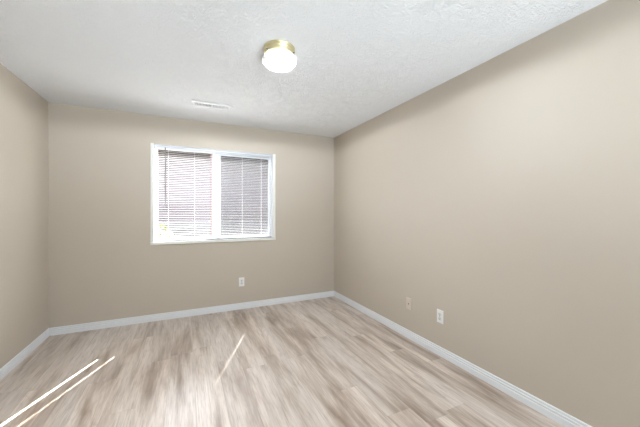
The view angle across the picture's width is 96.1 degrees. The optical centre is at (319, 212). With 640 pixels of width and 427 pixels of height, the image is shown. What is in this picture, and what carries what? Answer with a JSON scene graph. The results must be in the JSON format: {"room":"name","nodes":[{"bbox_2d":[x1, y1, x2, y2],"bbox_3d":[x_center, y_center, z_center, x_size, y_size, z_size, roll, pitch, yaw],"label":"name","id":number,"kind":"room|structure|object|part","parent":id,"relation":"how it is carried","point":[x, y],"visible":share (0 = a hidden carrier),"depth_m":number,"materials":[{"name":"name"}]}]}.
{"room":"empty bedroom","nodes":[
{"label":"empty bedroom","id":0,"kind":"room"},
{"bbox_2d":[0,63,48,368],"bbox_3d":[-1.796,0.069,0.608,0.150,2.440,5.225,0,0,-25],"label":"wall","id":1,"kind":"structure","parent":0,"point":[24,114],"depth_m":2.52,"materials":[{"name":"beige paint"}]},
{"bbox_2d":[0,328,49,380],"bbox_3d":[-1.722,1.249,0.642,0.014,0.080,5.225,0,0,-25],"label":"baseboard","id":2,"kind":"structure","parent":1,"relation":"attached to","point":[7,368],"depth_m":2.51,"materials":[{"name":"white paint"}]},
{"bbox_2d":[49,102,333,327],"bbox_3d":[-1.341,0.069,3.789,3.673,2.440,0.150,0,0,-25],"label":"wall","id":3,"kind":"structure","parent":0,"point":[104,265],"depth_m":3.39,"materials":[{"name":"beige paint"}]},
{"bbox_2d":[49,291,333,335],"bbox_3d":[-1.307,1.249,3.715,3.373,0.080,0.014,0,0,-25],"label":"baseboard","id":4,"kind":"structure","parent":3,"relation":"attached to","point":[200,311],"depth_m":3.51,"materials":[{"name":"white paint"}]},
{"bbox_2d":[150,143,275,244],"bbox_3d":[-1.342,-0.216,3.777,1.518,1.206,0.170,0,0,-25],"label":"window","id":5,"kind":"structure","parent":3,"relation":"in","point":[153,150],"depth_m":3.79,"materials":[{"name":"white plastic"}]},
{"bbox_2d":[154,145,271,240],"bbox_3d":[-1.329,-0.228,3.748,1.442,1.156,0.043,0,0,-25],"label":"window blind","id":6,"kind":"object","parent":5,"relation":"attached to","point":[156,146],"visible":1,"depth_m":3.72,"materials":[{"name":"plastic"}]},
{"bbox_3d":[-1.321,0.345,3.760,1.402,0.010,0.025,0,0,-25],"label":"rail","id":7,"kind":"part","parent":6,"relation":"part of","materials":[{"name":"white plastic"}]},
{"bbox_3d":[-1.342,0.369,3.777,1.518,0.034,0.170,0,0,-25],"label":"sill","id":8,"kind":"part","parent":5,"relation":"part of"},
{"bbox_3d":[-1.036,-0.217,3.949,0.724,1.129,0.030,0,0,-25],"label":"sash","id":9,"kind":"part","parent":5,"relation":"part of","materials":[{"name":"white plastic"}]},
{"bbox_2d":[239,277,243,286],"bbox_3d":[-1.045,0.929,3.839,0.070,0.117,0.010,0,0,-25],"label":"electrical outlet","id":10,"kind":"object","parent":3,"relation":"attached to","point":[241,280],"visible":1,"depth_m":3.84,"materials":[{"name":"white plastic"}]},
{"bbox_2d":[0,296,563,426],"bbox_3d":[-0.201,1.349,1.355,3.773,0.120,5.525,0,0,-25],"label":"floor","id":11,"kind":"structure","parent":0,"point":[320,362],"depth_m":2.20,"materials":[{"name":"beige wood"}]},
{"bbox_2d":[0,0,607,137],"bbox_3d":[0.498,-1.226,-0.002,5.100,0.150,8.575,0,0,-25],"label":"ceiling","id":12,"kind":"structure","parent":0,"point":[354,62],"depth_m":2.02,"materials":[{"name":"white paint"}]},
{"bbox_2d":[192,99,232,111],"bbox_3d":[-1.163,-1.140,3.099,0.400,0.022,0.190,0,0,-25],"label":"ceiling vent","id":13,"kind":"object","parent":12,"relation":"in","point":[195,103],"visible":1,"depth_m":3.09,"materials":[{"name":"white metal"}]},
{"bbox_2d":[264,40,294,63],"bbox_3d":[-0.284,-1.078,2.020,0.242,0.147,0.242,0,0,-25],"label":"ceiling light","id":14,"kind":"object","parent":12,"relation":"attached to","point":[278,51],"visible":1,"depth_m":1.99,"materials":[{"name":"gold metal"}]},
{"bbox_3d":[-0.319,-1.079,2.004,0.052,0.060,0.052,0,0,-25],"label":"light bulb","id":15,"kind":"part","parent":14,"relation":"part of","materials":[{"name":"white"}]},
{"bbox_3d":[-0.250,-1.079,2.036,0.052,0.060,0.052,0,0,-25],"label":"light bulb","id":16,"kind":"part","parent":14,"relation":"part of","materials":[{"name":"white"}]},
{"bbox_2d":[334,0,639,426],"bbox_3d":[1.394,0.069,2.102,0.150,2.440,5.225,0,0,-25],"label":"wall","id":17,"kind":"structure","parent":0,"point":[501,198],"depth_m":1.95,"materials":[{"name":"beige paint"}]},
{"bbox_2d":[406,297,410,309],"bbox_3d":[0.910,0.938,2.950,0.008,0.117,0.070,0,0,-25],"label":"phone jack","id":18,"kind":"object","parent":17,"relation":"attached to","point":[408,300],"visible":1,"depth_m":2.95,"materials":[{"name":"beige plastic"}]},
{"bbox_2d":[437,309,442,323],"bbox_3d":[1.079,0.937,2.587,0.010,0.117,0.070,0,0,-25],"label":"electrical outlet","id":19,"kind":"object","parent":17,"relation":"attached to","point":[439,312],"visible":1,"depth_m":2.58,"materials":[{"name":"white plastic"}]},
{"bbox_2d":[334,291,591,426],"bbox_3d":[1.320,1.249,2.068,0.014,0.080,5.225,0,0,-25],"label":"baseboard","id":20,"kind":"structure","parent":17,"relation":"attached to","point":[559,416],"depth_m":2.21,"materials":[{"name":"white paint"}]},
{"label":"outside","id":21,"kind":"structure","parent":0,"visible":0},
{"bbox_3d":[-5.474,1.649,14.042,30.000,0.120,21.925,0,0,-25],"label":"ground","id":22,"kind":"structure","parent":21,"visible":0},
{"bbox_2d":[158,224,173,238],"bbox_3d":[-2.820,0.885,4.872,0.968,1.414,0.977,0,0,-25],"label":"shrub","id":23,"kind":"object","parent":22,"relation":"on","point":[160,225],"visible":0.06,"depth_m":4.93,"materials":[{"name":"yellow plant"}]},
{"bbox_2d":[211,154,212,236],"bbox_3d":[-2.177,0.139,5.827,0.120,2.900,0.120,0,0,-25],"label":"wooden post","id":24,"kind":"object","parent":22,"relation":"on","point":[211,154],"visible":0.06,"depth_m":5.79,"materials":[{"name":"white wood"}]},
{"bbox_2d":[158,221,267,238],"bbox_3d":[-2.022,0.899,6.673,16.000,1.380,0.280,0,0,-25],"label":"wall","id":25,"kind":"structure","parent":22,"relation":"on","point":[229,224],"depth_m":6.35,"materials":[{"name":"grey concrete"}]},
{"bbox_2d":[158,149,267,221],"bbox_3d":[-3.324,-0.661,9.453,18.800,4.500,3.060,0,0,-25],"label":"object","id":26,"kind":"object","parent":22,"relation":"on","point":[173,209],"visible":0.08,"depth_m":8.36,"materials":[{"name":"white plastic"}]}
]}

